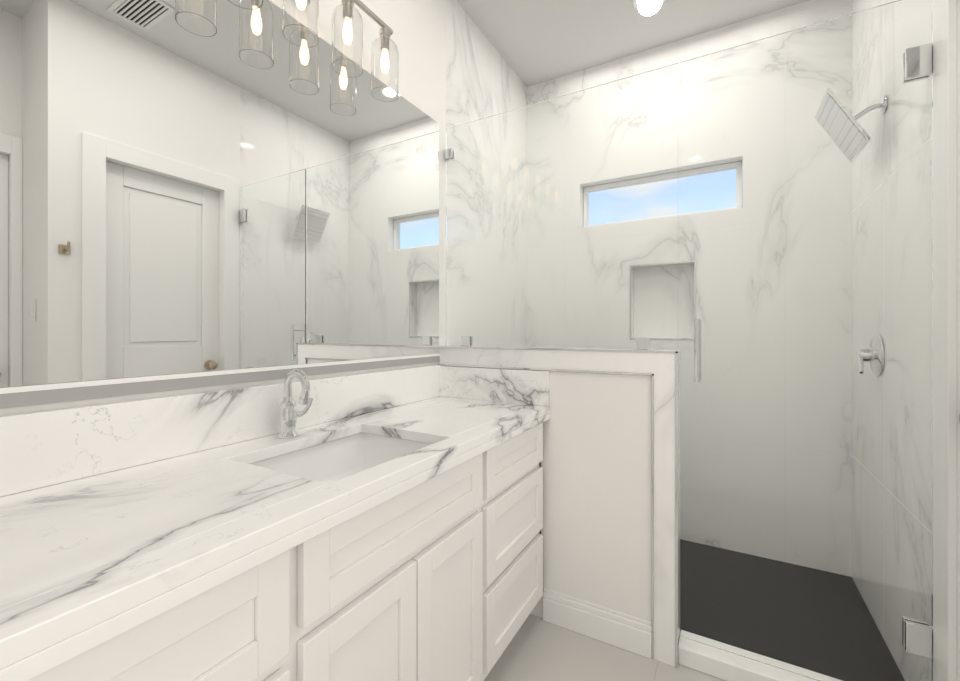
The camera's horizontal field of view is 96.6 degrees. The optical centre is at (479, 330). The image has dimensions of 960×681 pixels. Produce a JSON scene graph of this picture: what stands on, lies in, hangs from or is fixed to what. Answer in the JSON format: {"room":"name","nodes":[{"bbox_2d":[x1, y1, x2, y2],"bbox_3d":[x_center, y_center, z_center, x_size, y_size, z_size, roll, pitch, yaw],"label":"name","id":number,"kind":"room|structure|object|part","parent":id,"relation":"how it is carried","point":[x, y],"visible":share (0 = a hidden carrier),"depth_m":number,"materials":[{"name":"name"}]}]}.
{"room":"bathroom","nodes":[
{"label":"bathroom","id":0,"kind":"room"},
{"bbox_2d":[0,0,445,415],"bbox_3d":[-0.727,-0.245,1.275,0.120,2.917,2.028,0,0,30],"label":"wall","id":1,"kind":"structure","parent":0,"point":[418,35],"depth_m":1.90,"materials":[{"name":"white paint"}]},
{"bbox_2d":[0,0,439,408],"bbox_3d":[-0.651,-0.426,1.275,0.010,1.149,1.820,0,0,30],"label":"vanity mirror","id":2,"kind":"object","parent":1,"relation":"attached to","point":[199,193],"visible":1,"depth_m":1.12,"materials":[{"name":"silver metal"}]},
{"bbox_2d":[0,365,439,496],"bbox_3d":[-0.649,0.238,1.265,0.020,0.150,1.844,0,0,30],"label":"backsplash","id":3,"kind":"structure","parent":1,"relation":"attached to","point":[51,447],"depth_m":1.03,"materials":[{"name":"white stone"}]},
{"bbox_2d":[282,0,318,47],"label":"sconce","id":4,"kind":"object","parent":1,"relation":"attached to","point":[300,23],"depth_m":1.24,"materials":[{"name":"clear glass"}]},
{"bbox_3d":[-0.570,-1.101,1.290,0.134,0.131,0.790,0,0,30],"label":"frame","id":5,"kind":"part","parent":4,"relation":"part of","materials":[{"name":"silver metal"}]},
{"bbox_2d":[332,0,398,101],"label":"sconce","id":6,"kind":"object","parent":1,"relation":"attached to","point":[347,23],"depth_m":1.47,"materials":[{"name":"clear glass"}]},
{"bbox_2d":[446,0,526,128],"bbox_3d":[0.056,-0.243,2.640,0.120,2.922,1.119,0,0,30],"label":"tiled wall","id":7,"kind":"structure","parent":0,"point":[483,79],"depth_m":2.35,"materials":[{"name":"tile"}]},
{"bbox_2d":[438,346,679,667],"bbox_3d":[0.286,0.642,1.857,1.054,1.141,0.129,0,0,30],"label":"wall","id":8,"kind":"structure","parent":0,"point":[610,465],"depth_m":1.66,"materials":[{"name":"white paint"}]},
{"bbox_2d":[440,365,548,404],"bbox_3d":[0.049,0.241,1.916,0.544,0.145,0.020,0,0,30],"label":"backsplash","id":9,"kind":"structure","parent":8,"relation":"attached to","point":[525,387],"depth_m":1.89,"materials":[{"name":"white stone"}]},
{"bbox_2d":[543,588,651,658],"bbox_3d":[0.450,1.147,1.691,0.428,0.132,0.014,0,0,30],"label":"baseboard","id":10,"kind":"structure","parent":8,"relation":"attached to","point":[627,632],"depth_m":1.68,"materials":[{"name":"white paint"}]},
{"bbox_2d":[678,637,815,680],"bbox_3d":[1.047,1.181,1.432,0.690,0.065,0.110,0,0,30],"label":"sill","id":11,"kind":"structure","parent":8,"relation":"attached to","point":[713,661],"depth_m":1.49,"materials":[{"name":"stone"}]},
{"bbox_2d":[444,0,932,680],"bbox_3d":[0.588,0.069,1.690,1.744,2.139,0.119,0,0,30],"label":"glass","id":12,"kind":"object","parent":11,"relation":"on","point":[806,350],"visible":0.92,"depth_m":1.46,"materials":[{"name":"clear glass"}]},
{"bbox_3d":[0.287,-0.464,1.862,1.047,1.074,0.010,0,0,30],"label":"panel","id":13,"kind":"part","parent":12,"relation":"part of","materials":[{"name":"clear glass"}]},
{"bbox_3d":[0.799,0.070,1.569,0.019,0.225,0.119,0,0,30],"label":"handle","id":14,"kind":"part","parent":12,"relation":"part of","materials":[{"name":"silver metal"}]},
{"bbox_3d":[1.040,0.069,1.430,0.676,2.139,0.010,0,0,30],"label":"door","id":15,"kind":"part","parent":12,"relation":"part of","materials":[{"name":"clear glass"}]},
{"bbox_2d":[484,614,724,680],"bbox_3d":[0.267,1.263,0.739,2.377,0.100,2.088,0,0,30],"label":"floor","id":16,"kind":"structure","parent":0,"point":[538,649],"depth_m":1.56,"materials":[{"name":"tile"}]},
{"bbox_2d":[0,409,549,680],"bbox_3d":[-0.412,0.778,1.129,0.568,0.870,1.844,0,0,30],"label":"bathroom vanity","id":17,"kind":"object","parent":16,"relation":"on","point":[381,526],"depth_m":0.90,"materials":[{"name":"white paint"}]},
{"bbox_2d":[0,397,549,656],"bbox_3d":[-0.412,0.328,1.129,0.568,0.030,1.844,0,0,30],"label":"countertop","id":18,"kind":"structure","parent":17,"relation":"on","point":[71,551],"depth_m":0.75,"materials":[{"name":"white stone"}]},
{"bbox_2d":[272,369,315,440],"bbox_3d":[-0.529,0.212,1.272,0.120,0.201,0.107,0,0,30],"label":"faucet","id":19,"kind":"object","parent":18,"relation":"on","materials":[{"name":"silver metal"}]},
{"bbox_2d":[244,429,435,480],"bbox_3d":[-0.354,0.418,1.160,0.408,0.174,0.498,0,0,30],"label":"sink","id":20,"kind":"object","parent":18,"relation":"in","point":[338,455],"depth_m":1.35,"materials":[{"name":"white ceramic"}]},
{"bbox_2d":[456,0,807,86],"bbox_3d":[0.530,-1.754,1.198,2.377,0.100,3.147,0,0,30],"label":"ceiling","id":21,"kind":"structure","parent":0,"point":[533,42],"depth_m":2.40,"materials":[{"name":"white paint"}]},
{"bbox_2d":[632,0,664,10],"bbox_3d":[0.869,-1.700,2.188,0.170,0.008,0.170,0,0,30],"label":"recessed light","id":22,"kind":"object","parent":21,"relation":"in","point":[643,5],"visible":1,"depth_m":2.23,"materials":[{"name":"white paint"}]},
{"bbox_2d":[527,0,851,349],"bbox_3d":[1.125,-0.243,2.626,1.747,2.922,0.160,0,0,30],"label":"wall","id":23,"kind":"structure","parent":0,"point":[794,17],"depth_m":2.49,"materials":[{"name":"tile"}]},
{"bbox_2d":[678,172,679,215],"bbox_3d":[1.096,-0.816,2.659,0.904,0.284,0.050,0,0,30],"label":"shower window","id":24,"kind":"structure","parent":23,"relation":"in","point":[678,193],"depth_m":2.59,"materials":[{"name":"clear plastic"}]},
{"bbox_2d":[852,0,896,12],"bbox_3d":[1.676,-0.243,1.710,0.120,2.922,1.119,0,0,30],"label":"tiled wall","id":25,"kind":"structure","parent":0,"point":[859,5],"depth_m":1.91,"materials":[{"name":"tile"}]},
{"bbox_3d":[1.271,-0.245,0.734,0.390,2.917,0.978,0,0,30],"label":"wall","id":26,"kind":"structure","parent":0,"visible":0},
{"bbox_2d":[933,0,959,680],"bbox_3d":[1.171,0.085,0.854,0.133,2.257,0.831,0,0,30],"label":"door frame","id":27,"kind":"structure","parent":26,"relation":"attached to","point":[946,339],"depth_m":1.17,"materials":[{"name":"white paint"}]}
]}

